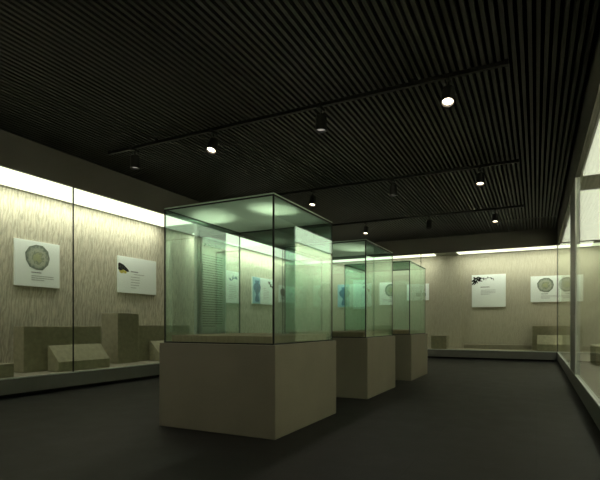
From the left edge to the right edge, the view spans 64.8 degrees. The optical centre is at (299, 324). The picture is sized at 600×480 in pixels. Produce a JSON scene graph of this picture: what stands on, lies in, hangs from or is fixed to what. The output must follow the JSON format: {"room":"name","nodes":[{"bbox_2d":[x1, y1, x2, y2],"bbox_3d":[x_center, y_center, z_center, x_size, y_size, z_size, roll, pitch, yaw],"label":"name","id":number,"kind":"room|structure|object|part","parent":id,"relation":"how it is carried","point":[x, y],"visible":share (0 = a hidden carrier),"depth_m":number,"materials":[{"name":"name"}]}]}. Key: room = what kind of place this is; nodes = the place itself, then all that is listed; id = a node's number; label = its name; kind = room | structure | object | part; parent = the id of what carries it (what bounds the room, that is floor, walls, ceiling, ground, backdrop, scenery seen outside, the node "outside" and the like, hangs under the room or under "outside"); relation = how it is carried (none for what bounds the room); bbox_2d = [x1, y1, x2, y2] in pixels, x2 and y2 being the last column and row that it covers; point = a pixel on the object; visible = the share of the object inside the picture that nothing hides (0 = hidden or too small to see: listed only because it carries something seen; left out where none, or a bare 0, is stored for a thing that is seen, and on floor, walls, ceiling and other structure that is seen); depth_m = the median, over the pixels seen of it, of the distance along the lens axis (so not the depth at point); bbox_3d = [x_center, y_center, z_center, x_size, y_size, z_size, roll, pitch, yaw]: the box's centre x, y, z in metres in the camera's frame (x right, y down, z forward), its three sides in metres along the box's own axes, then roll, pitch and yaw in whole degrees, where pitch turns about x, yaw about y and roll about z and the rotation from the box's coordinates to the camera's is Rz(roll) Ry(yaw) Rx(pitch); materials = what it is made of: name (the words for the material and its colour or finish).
{"room":"museum","nodes":[
{"label":"museum","id":0,"kind":"room"},
{"bbox_2d":[0,184,306,362],"bbox_3d":[-4.208,-0.975,8.589,0.150,3.950,19.900,0,0,27],"label":"wall","id":1,"kind":"structure","parent":0,"point":[99,236],"depth_m":9.23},
{"bbox_2d":[14,238,59,287],"bbox_3d":[-4.419,-1.020,7.957,0.038,0.760,0.800,0,0,27],"label":"panel","id":2,"kind":"object","parent":1,"relation":"attached to","point":[36,264],"visible":1,"depth_m":7.92,"materials":[{"name":"white paper"}]},
{"bbox_2d":[25,245,49,269],"bbox_3d":[-4.408,-1.132,7.940,0.003,0.419,0.437,0,0,27],"label":"print","id":3,"kind":"object","parent":2,"relation":"attached to","point":[37,257],"depth_m":7.93},
{"bbox_2d":[117,255,155,294],"bbox_3d":[-3.421,-1.025,9.951,0.038,0.740,1.060,0,0,27],"label":"panel","id":4,"kind":"object","parent":1,"relation":"attached to","point":[134,275],"visible":1,"depth_m":9.90,"materials":[{"name":"white"}]},
{"bbox_2d":[118,262,128,271],"bbox_3d":[-3.578,-1.170,9.599,0.004,0.170,0.290,0,0,27],"label":"print","id":5,"kind":"object","parent":4,"relation":"attached to","point":[122,266],"depth_m":9.59},
{"bbox_2d":[226,270,238,303],"bbox_3d":[-1.923,-1.040,12.947,0.038,0.880,0.950,0,0,27],"label":"panel","id":6,"kind":"object","parent":1,"relation":"attached to","point":[232,278],"visible":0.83,"depth_m":13.03,"materials":[{"name":"white paper"}]},
{"bbox_2d":[166,223,322,263],"bbox_3d":[-3.678,-2.255,8.324,1.036,0.090,19.600,0,0,27],"label":"trim","id":7,"kind":"structure","parent":1,"relation":"attached to","point":[187,228],"depth_m":10.84,"materials":[{"name":"paint"}]},
{"bbox_2d":[252,276,271,304],"bbox_3d":[-1.140,-1.030,14.512,0.039,0.800,1.240,0,0,27],"label":"panel","id":8,"kind":"object","parent":1,"relation":"attached to","point":[261,287],"visible":0.86,"depth_m":14.41,"materials":[{"name":"white"}]},
{"bbox_2d":[254,280,260,301],"bbox_3d":[-1.286,-1.010,14.183,0.004,0.640,0.400,0,0,27],"label":"print","id":9,"kind":"object","parent":8,"relation":"attached to","point":[257,283],"depth_m":14.19},
{"bbox_2d":[279,285,294,303],"bbox_3d":[-0.434,-1.020,15.926,0.038,0.560,1.120,0,0,27],"label":"panel","id":10,"kind":"object","parent":1,"relation":"attached to","point":[290,291],"visible":0.94,"depth_m":15.98,"materials":[{"name":"white paper"}]},
{"bbox_2d":[0,129,320,260],"bbox_3d":[-3.420,-2.550,7.614,0.060,0.800,18.560,0,0,27],"label":"wall","id":11,"kind":"structure","parent":0,"point":[17,153],"depth_m":7.73,"materials":[{"name":"paint"}]},
{"bbox_2d":[0,0,599,242],"bbox_3d":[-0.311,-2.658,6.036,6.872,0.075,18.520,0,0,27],"label":"ceiling","id":12,"kind":"structure","parent":0,"point":[87,80],"depth_m":5.42,"materials":[{"name":"black metal"}]},
{"bbox_2d":[108,58,508,155],"bbox_3d":[-0.407,-2.582,5.850,5.480,0.080,0.052,0,0,27],"label":"track","id":13,"kind":"object","parent":12,"relation":"hanging from","point":[505,63],"visible":1,"depth_m":5.44,"materials":[{"name":"black metal"}]},
{"bbox_2d":[130,147,139,169],"bbox_3d":[-2.392,-2.405,6.843,0.132,0.281,0.140,0,0,27],"label":"track spotlight","id":14,"kind":"object","parent":13,"relation":"attached to","point":[134,159],"visible":1,"depth_m":6.79,"materials":[{"name":"black metal"}]},
{"bbox_2d":[206,129,218,153],"bbox_3d":[-1.147,-2.398,6.202,0.132,0.297,0.186,0,0,27],"label":"track spotlight","id":15,"kind":"object","parent":13,"relation":"attached to","point":[213,142],"visible":1,"depth_m":6.17,"materials":[{"name":"black metal"}]},
{"bbox_2d":[315,104,326,132],"bbox_3d":[0.246,-2.405,5.523,0.132,0.281,0.140,0,0,27],"label":"track spotlight","id":16,"kind":"object","parent":13,"relation":"attached to","point":[320,119],"visible":1,"depth_m":5.47,"materials":[{"name":"black metal"}]},
{"bbox_2d":[441,75,454,107],"bbox_3d":[1.527,-2.398,4.864,0.132,0.297,0.186,0,0,27],"label":"track spotlight","id":17,"kind":"object","parent":13,"relation":"attached to","point":[448,92],"visible":1,"depth_m":4.83,"materials":[{"name":"black metal"}]},
{"bbox_2d":[277,159,518,195],"bbox_3d":[0.980,-2.582,8.622,5.480,0.080,0.052,0,0,27],"label":"track","id":18,"kind":"object","parent":12,"relation":"hanging from","point":[456,168],"visible":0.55,"depth_m":8.17,"materials":[{"name":"black metal"}]},
{"bbox_2d":[309,190,316,206],"bbox_3d":[0.241,-2.399,8.979,0.132,0.293,0.166,0,0,27],"label":"track spotlight","id":19,"kind":"object","parent":18,"relation":"attached to","point":[312,201],"visible":1,"depth_m":8.94,"materials":[{"name":"black metal"}]},
{"bbox_2d":[389,179,396,196],"bbox_3d":[1.633,-2.405,8.296,0.132,0.281,0.140,0,0,27],"label":"track spotlight","id":20,"kind":"object","parent":18,"relation":"attached to","point":[392,188],"visible":1,"depth_m":8.25,"materials":[{"name":"black metal"}]},
{"bbox_2d":[476,166,484,185],"bbox_3d":[2.916,-2.399,7.642,0.132,0.293,0.166,0,0,27],"label":"track spotlight","id":21,"kind":"object","parent":18,"relation":"attached to","point":[480,177],"visible":1,"depth_m":7.60,"materials":[{"name":"black metal"}]},
{"bbox_2d":[297,204,523,229],"bbox_3d":[2.380,-2.582,11.422,5.480,0.080,0.052,0,0,27],"label":"track","id":22,"kind":"object","parent":12,"relation":"hanging from","point":[522,205],"visible":0.85,"depth_m":11.21,"materials":[{"name":"black metal"}]},
{"bbox_2d":[312,227,317,238],"bbox_3d":[0.394,-2.405,12.415,0.132,0.281,0.140,0,0,27],"label":"track spotlight","id":23,"kind":"object","parent":22,"relation":"attached to","point":[314,234],"visible":1,"depth_m":12.37,"materials":[{"name":"black metal"}]},
{"bbox_2d":[363,222,368,234],"bbox_3d":[1.641,-2.399,11.779,0.132,0.293,0.166,0,0,27],"label":"track spotlight","id":24,"kind":"object","parent":22,"relation":"attached to","point":[365,228],"visible":1,"depth_m":11.73,"materials":[{"name":"black metal"}]},
{"bbox_2d":[426,216,431,228],"bbox_3d":[3.033,-2.405,11.095,0.132,0.281,0.140,0,0,27],"label":"track spotlight","id":25,"kind":"object","parent":22,"relation":"attached to","point":[428,222],"visible":1,"depth_m":11.05,"materials":[{"name":"black metal"}]},
{"bbox_2d":[492,209,498,222],"bbox_3d":[4.316,-2.399,10.441,0.132,0.293,0.166,0,0,27],"label":"track spotlight","id":26,"kind":"object","parent":22,"relation":"attached to","point":[495,216],"visible":1,"depth_m":10.40,"materials":[{"name":"black metal"}]},
{"bbox_2d":[0,358,599,479],"bbox_3d":[-0.058,1.050,6.514,9.530,0.100,20.000,0,0,27],"label":"floor","id":27,"kind":"structure","parent":0,"point":[462,419],"depth_m":4.16,"materials":[{"name":"stone"}]},
{"bbox_2d":[0,166,311,397],"bbox_3d":[-3.649,-0.603,8.309,1.100,3.205,19.600,0,0,27],"label":"glazed showcase","id":28,"kind":"object","parent":27,"relation":"on","point":[27,383],"visible":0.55,"depth_m":8.10,"materials":[{"name":"grey laminate"}]},
{"bbox_2d":[0,363,13,377],"bbox_3d":[-4.452,0.637,6.279,0.420,0.184,1.050,0,0,27],"label":"block","id":29,"kind":"object","parent":28,"relation":"on","point":[6,369],"visible":1,"depth_m":6.57,"materials":[{"name":"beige fabric"}]},
{"bbox_2d":[13,326,100,372],"bbox_3d":[-3.984,0.377,7.851,0.250,0.704,1.420,0,0,27],"label":"block","id":30,"kind":"object","parent":28,"relation":"on","point":[30,343],"visible":0.6,"depth_m":7.41,"materials":[{"name":"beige fabric"}]},
{"bbox_2d":[48,344,109,371],"bbox_3d":[-3.627,0.529,7.795,0.260,0.400,0.980,0,0,27],"label":"wedge","id":31,"kind":"object","parent":28,"relation":"on","point":[86,356],"visible":1,"depth_m":7.67,"materials":[{"name":"fabric"}]},
{"bbox_3d":[-3.425,0.738,7.582,0.049,0.018,18.500,0,0,27],"label":"sill rail","id":32,"kind":"part","parent":28,"relation":"part of","materials":[{"name":"metal"}]},
{"bbox_3d":[-3.881,-2.188,7.822,0.870,0.035,5.480,0,0,27],"label":"light panel","id":33,"kind":"part","parent":28,"relation":"part of","materials":[{"name":"white plastic"}]},
{"bbox_2d":[102,313,138,363],"bbox_3d":[-3.488,0.255,9.179,0.430,0.949,0.520,0,0,27],"label":"block","id":34,"kind":"object","parent":28,"relation":"on","point":[120,331],"visible":0.89,"depth_m":8.99,"materials":[{"name":"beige fabric"}]},
{"bbox_2d":[149,340,171,360],"bbox_3d":[-2.736,0.529,10.000,0.280,0.400,0.950,0,0,27],"label":"wedge","id":35,"kind":"object","parent":28,"relation":"on","point":[153,345],"visible":0.33,"depth_m":9.61,"materials":[{"name":"fabric"}]},
{"bbox_2d":[139,325,188,360],"bbox_3d":[-3.052,0.372,10.275,0.350,0.714,1.550,0,0,27],"label":"block","id":36,"kind":"object","parent":28,"relation":"on","point":[147,333],"visible":0.28,"depth_m":9.89,"materials":[{"name":"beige fabric"}]},
{"bbox_2d":[199,230,223,333],"bbox_3d":[-1.943,-0.871,10.475,0.022,2.300,0.880,0,0,27],"label":"slab","id":37,"kind":"object","parent":28,"relation":"attached to","point":[211,246],"visible":1,"depth_m":10.43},
{"bbox_3d":[-1.052,-2.188,13.479,0.870,0.035,5.130,0,0,27],"label":"light panel","id":38,"kind":"part","parent":28,"relation":"part of","materials":[{"name":"white plastic"}]},
{"bbox_2d":[159,192,335,439],"bbox_3d":[-0.492,-0.080,5.013,1.321,2.160,1.400,0,0,27],"label":"display case","id":39,"kind":"object","parent":27,"relation":"on","point":[273,386],"visible":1,"depth_m":4.47,"materials":[{"name":"beige paint"}]},
{"bbox_3d":[-0.492,-1.154,5.013,1.251,0.012,1.330,0,0,27],"label":"lid","id":40,"kind":"part","parent":39,"relation":"part of","materials":[{"name":"clear glass"}]},
{"bbox_3d":[-0.492,0.140,5.013,1.151,0.075,1.230,0,0,27],"label":"board","id":41,"kind":"part","parent":39,"relation":"part of","materials":[{"name":"beige"}]},
{"bbox_2d":[284,239,394,398],"bbox_3d":[0.629,-0.080,7.255,1.321,2.160,1.400,0,0,27],"label":"display case","id":42,"kind":"object","parent":27,"relation":"on","point":[365,360],"visible":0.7,"depth_m":6.69,"materials":[{"name":"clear glass"}]},
{"bbox_3d":[0.629,-1.154,7.255,1.251,0.012,1.330,0,0,27],"label":"lid","id":43,"kind":"part","parent":42,"relation":"part of","materials":[{"name":"clear glass"}]},
{"bbox_3d":[0.629,0.140,7.255,1.151,0.075,1.230,0,0,27],"label":"board","id":44,"kind":"part","parent":42,"relation":"part of","materials":[{"name":"beige"}]},
{"bbox_3d":[1.183,-0.487,6.978,0.012,1.304,1.306,0,0,27],"label":"glass pane","id":45,"kind":"part","parent":42,"relation":"part of","materials":[{"name":"clear glass"}]},
{"bbox_2d":[344,260,426,380],"bbox_3d":[1.709,-0.080,9.348,1.321,2.160,1.400,0,0,27],"label":"display case","id":46,"kind":"object","parent":27,"relation":"on","point":[411,344],"visible":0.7,"depth_m":8.84,"materials":[{"name":"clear glass"}]},
{"bbox_3d":[1.709,0.140,9.348,1.151,0.075,1.230,0,0,27],"label":"board","id":47,"kind":"part","parent":46,"relation":"part of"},
{"bbox_3d":[1.709,-1.154,9.348,1.251,0.012,1.330,0,0,27],"label":"lid","id":48,"kind":"part","parent":46,"relation":"part of","materials":[{"name":"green glass"}]},
{"bbox_3d":[2.263,-0.487,9.071,0.012,1.304,1.306,0,0,27],"label":"glass pane","id":49,"kind":"part","parent":46,"relation":"part of","materials":[{"name":"clear glass"}]},
{"bbox_2d":[301,241,592,361],"bbox_3d":[4.093,-0.603,14.781,8.600,3.205,1.098,0,0,27],"label":"glazed showcase","id":50,"kind":"object","parent":27,"relation":"on","point":[449,266],"visible":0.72,"depth_m":14.81,"materials":[{"name":"grey laminate"}]},
{"bbox_3d":[2.170,-2.188,15.608,4.420,0.035,0.660,0,0,27],"label":"light panel","id":51,"kind":"part","parent":50,"relation":"part of","materials":[{"name":"white plastic"}]},
{"bbox_2d":[431,335,448,348],"bbox_3d":[4.303,0.529,14.530,0.460,0.399,0.400,0,0,27],"label":"block","id":52,"kind":"object","parent":50,"relation":"on","point":[437,341],"visible":1,"depth_m":14.37,"materials":[{"name":"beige fabric"}]},
{"bbox_3d":[3.846,0.738,14.315,6.919,0.018,0.043,0,0,27],"label":"sill rail","id":53,"kind":"part","parent":50,"relation":"part of","materials":[{"name":"metal"}]},
{"bbox_3d":[6.324,-2.188,13.530,3.490,0.035,0.660,0,0,27],"label":"light panel","id":54,"kind":"part","parent":50,"relation":"part of","materials":[{"name":"white plastic"}]},
{"bbox_2d":[532,326,565,350],"bbox_3d":[7.116,0.377,13.503,0.850,0.704,0.480,0,0,27],"label":"block","id":55,"kind":"object","parent":50,"relation":"on","point":[536,330],"visible":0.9,"depth_m":13.31,"materials":[{"name":"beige fabric"}]},
{"bbox_2d":[537,335,562,351],"bbox_3d":[6.906,0.509,13.072,0.620,0.440,0.240,0,0,27],"label":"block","id":56,"kind":"object","parent":50,"relation":"on","point":[544,342],"visible":0.95,"depth_m":13.02,"materials":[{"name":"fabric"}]},
{"bbox_2d":[557,120,599,429],"bbox_3d":[3.535,-0.603,4.717,1.095,3.205,19.600,0,0,27],"label":"glazed showcase","id":57,"kind":"object","parent":27,"relation":"on","point":[583,224],"visible":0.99,"depth_m":6.90,"materials":[{"name":"clear glass"}]},
{"bbox_3d":[2.822,0.738,4.459,0.049,0.018,18.500,0,0,27],"label":"sill rail","id":58,"kind":"part","parent":57,"relation":"part of","materials":[{"name":"metal"}]},
{"bbox_3d":[6.115,-2.188,9.895,0.870,0.035,5.130,0,0,27],"label":"light panel","id":59,"kind":"part","parent":57,"relation":"part of","materials":[{"name":"white plastic"}]},
{"bbox_3d":[3.286,-2.188,4.238,0.870,0.035,5.480,0,0,27],"label":"light panel","id":60,"kind":"part","parent":57,"relation":"part of","materials":[{"name":"white plastic"}]},
{"bbox_2d":[590,344,599,365],"bbox_3d":[5.658,0.554,8.799,0.350,0.349,1.000,0,0,27],"label":"block","id":61,"kind":"object","parent":57,"relation":"on","point":[594,348],"visible":1,"depth_m":8.61,"materials":[{"name":"fabric"}]},
{"bbox_2d":[322,216,556,260],"bbox_3d":[3.849,-2.550,14.321,6.943,0.800,0.060,0,0,27],"label":"wall","id":62,"kind":"structure","parent":0,"point":[538,237],"depth_m":13.65,"materials":[{"name":"paint"}]},
{"bbox_2d":[307,246,599,350],"bbox_3d":[4.359,-0.975,15.346,9.130,3.950,0.150,0,0,27],"label":"wall","id":63,"kind":"structure","parent":0,"point":[512,324],"depth_m":14.61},
{"bbox_2d":[338,283,371,306],"bbox_3d":[1.897,-1.020,16.471,1.240,0.800,0.039,0,0,27],"label":"panel","id":64,"kind":"object","parent":63,"relation":"attached to","point":[354,293],"visible":0.94,"depth_m":16.44,"materials":[{"name":"white"}]},
{"bbox_2d":[339,287,349,305],"bbox_3d":[1.568,-1.000,16.617,0.400,0.640,0.004,0,0,27],"label":"print","id":65,"kind":"object","parent":64,"relation":"attached to","point":[341,289],"depth_m":16.62},
{"bbox_2d":[407,283,428,300],"bbox_3d":[3.865,-1.070,15.488,0.720,0.540,0.038,0,0,27],"label":"panel","id":66,"kind":"object","parent":63,"relation":"attached to","point":[426,285],"visible":0.24,"depth_m":15.36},
{"bbox_2d":[335,242,558,262],"bbox_3d":[4.095,-2.255,14.813,7.063,0.090,1.040,0,0,27],"label":"trim","id":67,"kind":"structure","parent":63,"relation":"attached to","point":[450,253],"depth_m":14.85,"materials":[{"name":"paint"}]},
{"bbox_2d":[472,274,505,306],"bbox_3d":[5.792,-1.045,14.525,0.983,1.000,0.038,0,0,27],"label":"panel","id":68,"kind":"object","parent":63,"relation":"attached to","point":[489,290],"visible":1,"depth_m":14.49,"materials":[{"name":"white"}]},
{"bbox_2d":[472,277,493,284],"bbox_3d":[5.639,-1.360,14.582,0.659,0.260,0.003,0,0,27],"label":"print","id":69,"kind":"object","parent":68,"relation":"attached to","point":[475,280],"depth_m":14.58,"materials":[{"name":"black"}]},
{"bbox_2d":[531,275,560,301],"bbox_3d":[7.192,-1.050,13.824,0.800,0.760,0.038,0,0,27],"label":"panel","id":70,"kind":"object","parent":63,"relation":"attached to","point":[543,288],"visible":1,"depth_m":13.81,"materials":[{"name":"white paper"}]},
{"bbox_2d":[537,278,553,291],"bbox_3d":[7.176,-1.162,13.813,0.437,0.419,0.003,0,0,27],"label":"print","id":71,"kind":"object","parent":70,"relation":"attached to","point":[543,284],"depth_m":13.81},
{"bbox_2d":[558,111,599,248],"bbox_3d":[3.564,-2.255,4.702,1.031,0.090,19.600,0,0,27],"label":"trim","id":72,"kind":"structure","parent":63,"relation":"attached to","point":[588,182],"depth_m":7.29,"materials":[{"name":"paint"}]},
{"bbox_2d":[557,1,599,244],"bbox_3d":[2.844,-2.550,4.481,0.060,0.800,18.560,0,0,27],"label":"trim","id":73,"kind":"structure","parent":0,"point":[589,106],"depth_m":5.69,"materials":[{"name":"paint"}]}
]}

